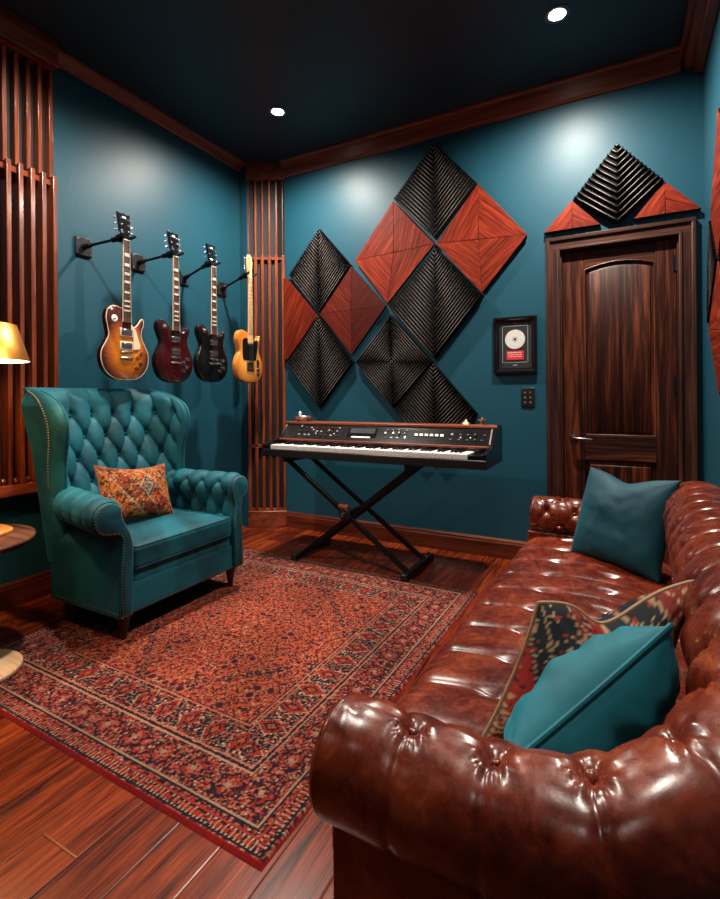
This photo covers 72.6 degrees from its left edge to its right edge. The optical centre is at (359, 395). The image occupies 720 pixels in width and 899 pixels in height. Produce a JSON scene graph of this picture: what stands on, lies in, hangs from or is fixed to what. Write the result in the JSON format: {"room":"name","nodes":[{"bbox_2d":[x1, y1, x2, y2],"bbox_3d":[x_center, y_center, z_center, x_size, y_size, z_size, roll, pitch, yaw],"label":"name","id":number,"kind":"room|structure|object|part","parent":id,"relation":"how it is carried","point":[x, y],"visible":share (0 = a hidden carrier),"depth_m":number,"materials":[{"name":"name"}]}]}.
{"room":"studio","nodes":[
{"label":"studio","id":0,"kind":"room"},
{"bbox_2d":[0,68,241,584],"bbox_3d":[-2.295,-0.423,1.887,0.100,3.080,5.770,0,0,28],"label":"wall","id":1,"kind":"structure","parent":0,"point":[109,158],"depth_m":3.30,"materials":[{"name":"teal paint"}]},
{"bbox_2d":[0,570,50,610],"bbox_3d":[-2.287,1.052,1.753,0.020,0.130,5.330,0,0,28],"label":"baseboard","id":2,"kind":"structure","parent":1,"relation":"attached to","point":[23,590],"depth_m":2.64,"materials":[{"name":"brown wood"}]},
{"bbox_2d":[0,5,58,498],"bbox_3d":[-1.991,-0.723,2.218,0.128,2.484,1.202,0,0,28],"label":"wall panel","id":3,"kind":"object","parent":1,"relation":"attached to","point":[28,55],"visible":0.87,"depth_m":2.62,"materials":[{"name":"brown wood"}]},
{"bbox_3d":[-1.995,0.490,2.224,0.097,0.060,1.202,0,0,28],"label":"rail","id":4,"kind":"part","parent":3,"relation":"part of","materials":[{"name":"brown wood"}]},
{"bbox_3d":[-2.018,-1.187,2.226,0.042,0.033,1.194,0,0,28],"label":"rail","id":5,"kind":"part","parent":3,"relation":"part of","materials":[{"name":"brown wood"}]},
{"bbox_2d":[75,231,136,257],"bbox_3d":[-1.511,-0.903,2.920,0.353,0.119,0.108,0,0,13],"label":"hanger","id":6,"kind":"object","parent":1,"relation":"attached to","point":[83,246],"visible":0.93,"depth_m":2.93,"materials":[{"name":"metal"}]},
{"bbox_3d":[-1.665,-0.898,2.951,0.014,0.110,0.104,0,0,28],"label":"wall plate","id":7,"kind":"part","parent":6,"relation":"part of","materials":[{"name":"black metal"}]},
{"bbox_3d":[-1.544,-0.918,2.933,0.241,0.074,0.036,0,0,8],"label":"hanger arm","id":8,"kind":"part","parent":6,"relation":"part of","materials":[{"name":"black metal"}]},
{"bbox_2d":[97,211,148,381],"bbox_3d":[-1.396,-0.584,2.902,0.064,1.000,0.319,0,0,28],"label":"electric guitar","id":9,"kind":"object","parent":6,"relation":"hanging from","point":[122,354],"visible":1,"depth_m":2.88,"materials":[{"name":"paint"}]},
{"bbox_2d":[111,314,117,320],"bbox_3d":[-1.410,-0.451,2.826,0.018,0.041,0.040,0,0,28],"label":"switch","id":10,"kind":"object","parent":9,"relation":"attached to","point":[114,317],"depth_m":2.83,"materials":[{"name":"beige plastic"}]},
{"bbox_2d":[58,47,244,171],"bbox_3d":[-1.376,-1.937,3.448,0.070,0.066,1.600,0,0,28],"label":"trim","id":11,"kind":"structure","parent":1,"relation":"attached to","point":[67,62],"depth_m":3.28,"materials":[{"name":"brown wood"}]},
{"bbox_2d":[131,248,184,271],"bbox_3d":[-1.337,-0.900,3.245,0.346,0.119,0.106,0,0,15],"label":"hanger","id":12,"kind":"object","parent":1,"relation":"attached to","point":[138,261],"visible":0.98,"depth_m":3.26,"materials":[{"name":"metal"}]},
{"bbox_3d":[-1.487,-0.894,3.284,0.014,0.110,0.104,0,0,28],"label":"wall plate","id":13,"kind":"part","parent":12,"relation":"part of","materials":[{"name":"black metal"}]},
{"bbox_3d":[-1.370,-0.914,3.260,0.236,0.074,0.036,0,0,11],"label":"hanger arm","id":14,"kind":"part","parent":12,"relation":"part of","materials":[{"name":"black metal"}]},
{"bbox_2d":[152,231,192,383],"bbox_3d":[-1.225,-0.577,3.222,0.064,1.000,0.306,0,0,28],"label":"electric guitar","id":15,"kind":"object","parent":12,"relation":"hanging from","point":[172,362],"visible":1,"depth_m":3.20,"materials":[{"name":"paint"}]},
{"bbox_2d":[179,259,220,285],"bbox_3d":[-1.163,-0.898,3.569,0.319,0.155,0.109,0,0,28],"label":"hanger","id":16,"kind":"object","parent":1,"relation":"attached to","point":[206,264],"visible":0.95,"depth_m":3.58,"materials":[{"name":"black metal"}]},
{"bbox_3d":[-1.198,-0.913,3.583,0.232,0.108,0.036,0,0,25],"label":"hanger arm","id":17,"kind":"part","parent":16,"relation":"part of","materials":[{"name":"black metal"}]},
{"bbox_2d":[193,243,227,383],"bbox_3d":[-1.066,-0.589,3.520,0.064,1.000,0.306,0,0,28],"label":"electric guitar","id":18,"kind":"object","parent":16,"relation":"hanging from","point":[210,363],"visible":1,"depth_m":3.50,"materials":[{"name":"black paint"}]},
{"bbox_2d":[216,271,256,296],"bbox_3d":[-0.982,-0.896,3.907,0.327,0.166,0.104,0,0,23],"label":"hanger","id":19,"kind":"object","parent":1,"relation":"attached to","point":[221,287],"visible":0.95,"depth_m":3.93,"materials":[{"name":"metal"}]},
{"bbox_3d":[-1.122,-0.867,3.968,0.014,0.110,0.104,0,0,28],"label":"wall plate","id":20,"kind":"part","parent":19,"relation":"part of","materials":[{"name":"black metal"}]},
{"bbox_3d":[-1.015,-0.911,3.925,0.234,0.120,0.036,0,0,21],"label":"hanger arm","id":21,"kind":"part","parent":19,"relation":"part of","materials":[{"name":"black metal"}]},
{"bbox_2d":[232,255,261,383],"bbox_3d":[-0.880,-0.603,3.867,0.066,1.017,0.311,0,0,28],"label":"electric guitar","id":22,"kind":"object","parent":19,"relation":"hanging from","point":[247,364],"visible":0.99,"depth_m":3.84,"materials":[{"name":"paint"}]},
{"bbox_3d":[-0.863,-0.233,3.861,0.004,0.081,0.081,0,0,28],"label":"bridge plate","id":23,"kind":"part","parent":22,"relation":"part of","materials":[{"name":"metal"}]},
{"bbox_2d":[0,526,510,898],"bbox_3d":[-0.792,1.156,1.091,3.480,0.100,5.770,0,0,28],"label":"floor","id":24,"kind":"structure","parent":0,"point":[68,831],"depth_m":1.25,"materials":[{"name":"brown wood"}]},
{"bbox_2d":[0,524,35,554],"bbox_3d":[-1.710,0.862,2.073,0.570,0.499,0.570,0,0,28],"label":"side table","id":25,"kind":"object","parent":24,"relation":"on","point":[21,535],"visible":0.88,"depth_m":2.12,"materials":[{"name":"brown wood"}]},
{"bbox_2d":[0,524,12,535],"bbox_3d":[-1.691,0.602,2.184,0.272,0.020,0.205,0,0,28],"label":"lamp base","id":26,"kind":"object","parent":25,"relation":"on","point":[4,529],"visible":1,"depth_m":2.19,"materials":[{"name":"gold metal"}]},
{"bbox_2d":[0,548,477,870],"bbox_3d":[-0.526,1.098,2.343,1.700,0.010,1.820,0,0,29],"label":"rug","id":27,"kind":"object","parent":24,"relation":"on","point":[213,706],"visible":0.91,"depth_m":1.89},
{"bbox_2d":[0,321,29,681],"bbox_3d":[-1.529,0.379,1.934,0.384,1.440,0.384,0,0,28],"label":"floor lamp","id":28,"kind":"object","parent":27,"relation":"on","point":[12,348],"visible":1,"depth_m":1.94,"materials":[{"name":"brown wood"}]},
{"bbox_3d":[-1.533,-0.214,1.934,0.384,0.146,0.384,0,0,28],"label":"lamp shade","id":29,"kind":"part","parent":28,"relation":"part of","materials":[{"name":"beige fabric"}]},
{"bbox_2d":[21,387,247,638],"bbox_3d":[-1.242,0.525,2.658,0.828,1.145,0.975,0,0,28],"label":"wingback armchair","id":30,"kind":"object","parent":27,"relation":"on","point":[102,562],"visible":0.96,"depth_m":2.49,"materials":[{"name":"teal leather"},{"name":"dark wood"}]},
{"bbox_3d":[-1.602,0.212,2.426,0.224,0.486,0.027,0,0,31],"label":"nailhead trim","id":31,"kind":"part","parent":30,"relation":"part of","materials":[{"name":"gold metal"}]},
{"bbox_3d":[-1.404,1.037,2.409,0.068,0.123,0.068,0,0,28],"label":"turned leg","id":32,"kind":"part","parent":30,"relation":"part of","materials":[{"name":"brown wood"}]},
{"bbox_3d":[-1.276,0.715,2.287,0.548,0.537,0.207,0,0,38],"label":"scroll arm","id":33,"kind":"part","parent":30,"relation":"part of","materials":[{"name":"teal fabric"}]},
{"bbox_3d":[-1.268,0.963,2.262,0.467,0.005,0.006,0,0,28],"label":"nailhead trim","id":34,"kind":"part","parent":30,"relation":"part of","materials":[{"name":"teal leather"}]},
{"bbox_3d":[-1.410,0.382,2.784,0.415,0.857,0.830,0,0,28],"label":"winged backrest","id":35,"kind":"part","parent":30,"relation":"part of","materials":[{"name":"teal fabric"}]},
{"bbox_3d":[-1.067,0.721,2.125,0.016,0.521,0.189,0,0,28],"label":"arm panel","id":36,"kind":"part","parent":30,"relation":"part of","materials":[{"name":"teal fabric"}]},
{"bbox_3d":[-1.061,0.723,2.122,0.007,0.515,0.181,0,0,28],"label":"nailhead trim","id":37,"kind":"part","parent":30,"relation":"part of","materials":[{"name":"gold metal"}]},
{"bbox_3d":[-1.069,1.034,2.219,0.068,0.123,0.068,0,0,28],"label":"turned leg","id":38,"kind":"part","parent":30,"relation":"part of","materials":[{"name":"brown wood"}]},
{"bbox_2d":[93,463,172,519],"bbox_3d":[-1.212,0.518,2.653,0.164,0.328,0.462,0,0,28],"label":"lumbar cushion","id":39,"kind":"object","parent":30,"relation":"on","point":[143,492],"visible":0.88,"depth_m":2.60,"materials":[{"name":"orange fabric"}]},
{"bbox_2d":[124,508,230,567],"bbox_3d":[-1.112,0.730,2.626,0.555,0.128,0.632,0,0,28],"label":"seat cushion","id":40,"kind":"object","parent":30,"relation":"on","point":[157,540],"depth_m":2.52,"materials":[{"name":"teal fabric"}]},
{"bbox_3d":[-1.092,0.918,2.616,0.478,0.144,0.780,0,0,28],"label":"seat","id":41,"kind":"part","parent":30,"relation":"part of","materials":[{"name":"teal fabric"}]},
{"bbox_3d":[-0.877,0.972,2.501,0.007,0.005,0.786,0,0,28],"label":"nailhead trim","id":42,"kind":"part","parent":30,"relation":"part of","materials":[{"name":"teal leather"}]},
{"bbox_3d":[-0.926,0.713,2.942,0.511,0.536,0.161,0,0,26],"label":"scroll arm","id":43,"kind":"part","parent":30,"relation":"part of","materials":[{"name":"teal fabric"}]},
{"bbox_3d":[-0.747,1.032,2.823,0.068,0.123,0.068,0,0,28],"label":"turned leg","id":44,"kind":"part","parent":30,"relation":"part of","materials":[{"name":"brown wood"}]},
{"bbox_3d":[-0.692,0.719,2.827,0.016,0.520,0.131,0,0,28],"label":"arm panel","id":45,"kind":"part","parent":30,"relation":"part of","materials":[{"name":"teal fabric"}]},
{"bbox_3d":[-0.687,0.721,2.824,0.007,0.514,0.123,0,0,28],"label":"nailhead trim","id":46,"kind":"part","parent":30,"relation":"part of","materials":[{"name":"gold metal"}]},
{"bbox_2d":[239,162,286,526],"bbox_3d":[-0.817,-0.434,4.176,0.376,3.080,0.190,0,0,19],"label":"wall panel","id":47,"kind":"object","parent":24,"relation":"on","point":[261,184],"depth_m":4.16,"materials":[{"name":"brown wood"}]},
{"bbox_3d":[-0.791,-0.102,4.176,0.315,2.155,0.038,0,0,-3],"label":"cross rail","id":48,"kind":"part","parent":47,"relation":"part of","materials":[{"name":"brown wood"}]},
{"bbox_2d":[283,457,433,581],"bbox_3d":[-0.022,0.755,3.282,0.934,0.690,0.471,0,0,28],"label":"keyboard stand","id":49,"kind":"object","parent":24,"relation":"on","point":[347,516],"visible":0.81,"depth_m":3.21,"materials":[{"name":"black metal"}]},
{"bbox_3d":[-0.420,0.435,3.485,0.036,0.027,0.370,0,0,28],"label":"support arm","id":50,"kind":"part","parent":49,"relation":"part of","materials":[{"name":"black metal"}]},
{"bbox_3d":[-0.103,0.707,3.136,0.075,0.027,0.030,0,0,28],"label":"locking lever","id":51,"kind":"part","parent":49,"relation":"part of","materials":[{"name":"plastic"}]},
{"bbox_2d":[262,420,501,469],"bbox_3d":[0.101,0.295,3.206,1.545,0.228,0.419,0,0,28],"label":"keyboard synthesizer","id":52,"kind":"object","parent":49,"relation":"on","point":[457,446],"visible":1,"depth_m":3.08,"materials":[{"name":"black plastic"}]},
{"bbox_2d":[294,411,311,421],"bbox_3d":[-0.420,0.151,3.637,0.140,0.074,0.140,0,0,28],"label":"metal dish","id":53,"kind":"object","parent":52,"relation":"on","point":[299,418],"visible":0.98,"depth_m":3.59,"materials":[{"name":"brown metal"}]},
{"bbox_3d":[0.139,0.278,3.281,1.497,0.158,0.233,0,0,28],"label":"control panel","id":54,"kind":"part","parent":52,"relation":"part of","materials":[{"name":"black plastic"}]},
{"bbox_2d":[462,420,469,424],"bbox_3d":[0.660,0.163,3.049,0.056,0.033,0.056,0,0,28],"label":"trinket","id":55,"kind":"object","parent":52,"relation":"on","point":[465,422],"visible":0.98,"depth_m":3.03,"materials":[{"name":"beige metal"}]},
{"bbox_2d":[478,418,485,424],"bbox_3d":[0.748,0.156,3.002,0.052,0.047,0.052,0,0,28],"label":"trinket","id":56,"kind":"object","parent":52,"relation":"on","point":[481,420],"visible":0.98,"depth_m":2.99,"materials":[{"name":"gold metal"}]},
{"bbox_3d":[0.365,0.429,3.066,0.036,0.027,0.370,0,0,28],"label":"support arm","id":57,"kind":"part","parent":49,"relation":"part of","materials":[{"name":"black metal"}]},
{"bbox_2d":[309,481,719,898],"bbox_3d":[0.694,0.700,1.403,0.790,0.789,1.974,0,0,30],"label":"sofa","id":58,"kind":"object","parent":24,"relation":"on","point":[417,803],"visible":0.72,"depth_m":0.66,"materials":[{"name":"leather"}]},
{"bbox_2d":[332,536,686,849],"bbox_3d":[0.620,0.726,1.446,0.618,0.196,1.645,0,0,30],"label":"seat cushion","id":59,"kind":"object","parent":58,"relation":"on","point":[464,683],"depth_m":1.42,"materials":[{"name":"leather"}]},
{"bbox_3d":[0.229,0.572,0.671,0.590,0.334,0.241,0,0,30],"label":"rolled arm","id":60,"kind":"part","parent":58,"relation":"part of","materials":[{"name":"leather"}]},
{"bbox_3d":[1.069,0.567,2.196,0.583,0.331,0.225,0,0,30],"label":"rolled arm","id":61,"kind":"part","parent":58,"relation":"part of","materials":[{"name":"leather"}]},
{"bbox_2d":[482,579,693,738],"bbox_3d":[0.437,0.507,0.936,0.368,0.297,0.256,0,0,28],"label":"throw pillow","id":62,"kind":"object","parent":58,"relation":"on","point":[556,628],"visible":0.45,"depth_m":0.92,"materials":[{"name":"multicoloured fabric"}]},
{"bbox_2d":[504,623,679,754],"bbox_3d":[0.376,0.521,0.794,0.386,0.346,0.197,0,0,-10],"label":"throw pillow","id":63,"kind":"object","parent":58,"relation":"on","point":[604,694],"visible":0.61,"depth_m":0.73,"materials":[{"name":"blue fabric"}]},
{"bbox_2d":[570,467,680,583],"bbox_3d":[1.001,0.471,1.873,0.187,0.344,0.386,0,0,-27],"label":"throw pillow","id":64,"kind":"object","parent":58,"relation":"on","point":[619,523],"visible":0.94,"depth_m":1.79,"materials":[{"name":"teal fabric"}]},
{"bbox_3d":[0.916,0.519,1.294,0.292,0.430,1.805,0,0,30],"label":"backrest","id":65,"kind":"part","parent":58,"relation":"part of","materials":[{"name":"leather"}]},
{"bbox_2d":[0,0,687,162],"bbox_3d":[-0.816,-2.024,1.091,3.480,0.100,5.770,0,0,28],"label":"ceiling","id":66,"kind":"structure","parent":0,"point":[340,70],"depth_m":2.81,"materials":[{"name":"paint"}]},
{"bbox_2d":[268,106,286,116],"bbox_3d":[-0.572,-1.975,3.404,0.128,0.010,0.128,0,0,28],"label":"recessed light","id":67,"kind":"object","parent":66,"relation":"in","point":[278,112],"visible":1,"depth_m":3.40,"materials":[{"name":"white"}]},
{"bbox_2d":[544,4,570,23],"bbox_3d":[1.026,-1.987,2.550,0.128,0.010,0.128,0,0,28],"label":"recessed light","id":68,"kind":"object","parent":66,"relation":"in","point":[559,15],"visible":1,"depth_m":2.55,"materials":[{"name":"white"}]},
{"bbox_2d":[284,59,705,541],"bbox_3d":[0.531,-0.444,3.591,3.280,3.080,0.100,0,0,28],"label":"wall","id":69,"kind":"structure","parent":0,"point":[533,165],"depth_m":3.31,"materials":[{"name":"teal paint"}]},
{"bbox_2d":[283,278,318,359],"bbox_3d":[-0.485,-0.649,4.057,0.340,0.681,0.034,0,0,28],"label":"wood panel","id":70,"kind":"object","parent":69,"relation":"attached to","point":[299,315],"visible":1,"depth_m":4.07,"materials":[{"name":"red wood"}]},
{"bbox_2d":[287,316,354,406],"bbox_3d":[-0.328,-0.277,3.966,0.628,0.738,0.050,0,0,28],"label":"acoustic panel","id":71,"kind":"object","parent":69,"relation":"attached to","point":[320,361],"visible":1,"depth_m":3.94,"materials":[{"name":"grey plastic"}]},
{"bbox_2d":[289,229,352,312],"bbox_3d":[-0.328,-1.009,3.963,0.588,0.680,0.050,0,0,28],"label":"acoustic panel","id":72,"kind":"object","parent":69,"relation":"attached to","point":[321,268],"visible":1,"depth_m":3.94,"materials":[{"name":"grey plastic"}]},
{"bbox_2d":[320,267,386,353],"bbox_3d":[-0.060,-0.668,3.827,0.588,0.681,0.040,0,0,28],"label":"wood panel","id":73,"kind":"object","parent":69,"relation":"attached to","point":[353,308],"visible":1,"depth_m":3.81,"materials":[{"name":"wood"},{"name":"veneer"}]},
{"bbox_2d":[355,315,433,407],"bbox_3d":[0.245,-0.259,3.660,0.626,0.691,0.050,0,0,28],"label":"acoustic panel","id":74,"kind":"object","parent":69,"relation":"attached to","point":[393,361],"visible":1,"depth_m":3.64,"materials":[{"name":"grey plastic"}]},
{"bbox_2d":[355,201,434,302],"bbox_3d":[0.253,-1.072,3.662,0.641,0.754,0.034,0,0,28],"label":"wood panel","id":75,"kind":"object","parent":69,"relation":"attached to","point":[397,246],"visible":1,"depth_m":3.65,"materials":[{"name":"wood"},{"name":"veneer"}]},
{"bbox_2d":[286,511,525,559],"bbox_3d":[0.296,1.033,3.655,2.065,0.130,0.020,0,0,28],"label":"baseboard","id":76,"kind":"structure","parent":69,"relation":"attached to","point":[501,548],"depth_m":3.56,"materials":[{"name":"brown wood"}]},
{"bbox_2d":[388,248,482,358],"bbox_3d":[0.526,-0.659,3.503,0.700,0.782,0.058,0,0,28],"label":"acoustic panel","id":77,"kind":"object","parent":69,"relation":"attached to","point":[437,299],"visible":1,"depth_m":3.48,"materials":[{"name":"grey plastic"}]},
{"bbox_2d":[394,143,476,239],"bbox_3d":[0.529,-1.462,3.504,0.619,0.686,0.050,0,0,28],"label":"acoustic panel","id":78,"kind":"object","parent":69,"relation":"attached to","point":[436,190],"visible":1,"depth_m":3.48,"materials":[{"name":"grey plastic"}]},
{"bbox_2d":[395,364,477,423],"bbox_3d":[0.533,0.098,3.507,0.614,0.660,0.050,0,0,28],"label":"acoustic panel","id":79,"kind":"object","parent":69,"relation":"attached to","point":[434,399],"visible":0.8,"depth_m":3.49,"materials":[{"name":"grey plastic"}]},
{"bbox_2d":[280,44,680,178],"bbox_3d":[0.588,-1.918,3.462,2.820,0.132,0.065,0,0,28],"label":"trim","id":80,"kind":"structure","parent":69,"relation":"attached to","point":[665,62],"depth_m":3.27,"materials":[{"name":"brown wood"}]},
{"bbox_2d":[437,184,526,292],"bbox_3d":[0.823,-1.076,3.357,0.619,0.744,0.034,0,0,28],"label":"wood panel","id":81,"kind":"object","parent":69,"relation":"attached to","point":[481,238],"visible":1,"depth_m":3.34,"materials":[{"name":"wood"},{"name":"veneer"}]},
{"bbox_2d":[493,315,537,373],"bbox_3d":[1.028,-0.340,3.253,0.280,0.376,0.026,0,0,28],"label":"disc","id":82,"kind":"object","parent":69,"relation":"attached to","point":[515,337],"visible":1,"depth_m":3.25,"materials":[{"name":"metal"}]},
{"bbox_2d":[521,388,534,406],"bbox_3d":[1.104,0.008,3.224,0.086,0.124,0.012,0,0,28],"label":"wall plate","id":83,"kind":"object","parent":69,"relation":"attached to","point":[527,394],"visible":1,"depth_m":3.22,"materials":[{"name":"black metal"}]},
{"bbox_2d":[544,201,600,233],"bbox_3d":[1.332,-1.135,3.085,0.327,0.173,0.034,0,0,28],"label":"wood panel","id":84,"kind":"object","parent":69,"relation":"attached to","point":[572,217],"visible":1,"depth_m":3.07,"materials":[{"name":"red wood"}]},
{"bbox_2d":[573,143,663,225],"bbox_3d":[1.549,-1.277,2.957,0.487,0.487,0.054,0,0,28],"label":"acoustic panel","id":85,"kind":"object","parent":69,"relation":"attached to","point":[621,182],"visible":1,"depth_m":2.94,"materials":[{"name":"grey plastic"}]},
{"bbox_2d":[545,216,697,499],"bbox_3d":[1.572,0.037,2.995,0.806,2.102,0.101,0,0,28],"label":"door","id":86,"kind":"structure","parent":69,"relation":"in","point":[621,303],"depth_m":2.98,"materials":[{"name":"brown wood"}]},
{"bbox_3d":[1.384,0.265,3.071,0.130,0.048,0.056,0,0,28],"label":"handle","id":87,"kind":"part","parent":86,"relation":"part of","materials":[{"name":"metal"}]},
{"bbox_3d":[1.589,-0.287,3.004,0.327,1.050,0.010,0,0,28],"label":"panel","id":88,"kind":"part","parent":86,"relation":"part of","materials":[{"name":"brown wood"}]},
{"bbox_3d":[1.590,0.083,3.001,0.387,1.999,0.016,0,0,28],"label":"rail","id":89,"kind":"part","parent":86,"relation":"part of","materials":[{"name":"brown wood"}]},
{"bbox_3d":[1.596,0.663,3.004,0.327,0.470,0.010,0,0,28],"label":"panel","id":90,"kind":"part","parent":86,"relation":"part of","materials":[{"name":"brown wood"}]},
{"bbox_2d":[634,182,700,219],"bbox_3d":[1.780,-1.148,2.846,0.330,0.187,0.034,0,0,28],"label":"wood panel","id":91,"kind":"object","parent":69,"relation":"attached to","point":[667,200],"visible":1,"depth_m":2.83,"materials":[{"name":"red wood"}]},
{"bbox_2d":[703,7,719,486],"bbox_3d":[0.687,-0.445,0.295,0.100,3.080,5.770,0,0,28],"label":"wall","id":92,"kind":"structure","parent":0,"point":[711,72],"depth_m":2.59,"materials":[{"name":"teal paint"}]},
{"bbox_2d":[680,0,719,73],"bbox_3d":[0.581,-1.904,0.345,0.115,0.160,5.570,0,0,28],"label":"trim","id":93,"kind":"structure","parent":92,"relation":"attached to","point":[700,15],"depth_m":2.53,"materials":[{"name":"brown wood"}]},
{"bbox_2d":[706,220,719,322],"bbox_3d":[1.757,-0.630,2.435,0.026,0.530,0.282,0,0,28],"label":"acoustic panel","id":94,"kind":"object","parent":92,"relation":"attached to","point":[712,258],"visible":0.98,"depth_m":2.45,"materials":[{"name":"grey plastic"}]},
{"bbox_2d":[709,261,719,394],"bbox_3d":[1.692,-0.320,2.307,0.023,0.629,0.560,0,0,28],"label":"wood panel","id":95,"kind":"object","parent":92,"relation":"attached to","point":[714,324],"visible":1,"depth_m":2.32,"materials":[{"name":"red wood"}]},
{"bbox_2d":[710,108,719,256],"bbox_3d":[1.669,-0.997,2.274,0.023,0.684,0.466,0,0,28],"label":"wood panel","id":96,"kind":"object","parent":92,"relation":"attached to","point":[715,201],"visible":1,"depth_m":2.29,"materials":[{"name":"red wood"}]}
]}

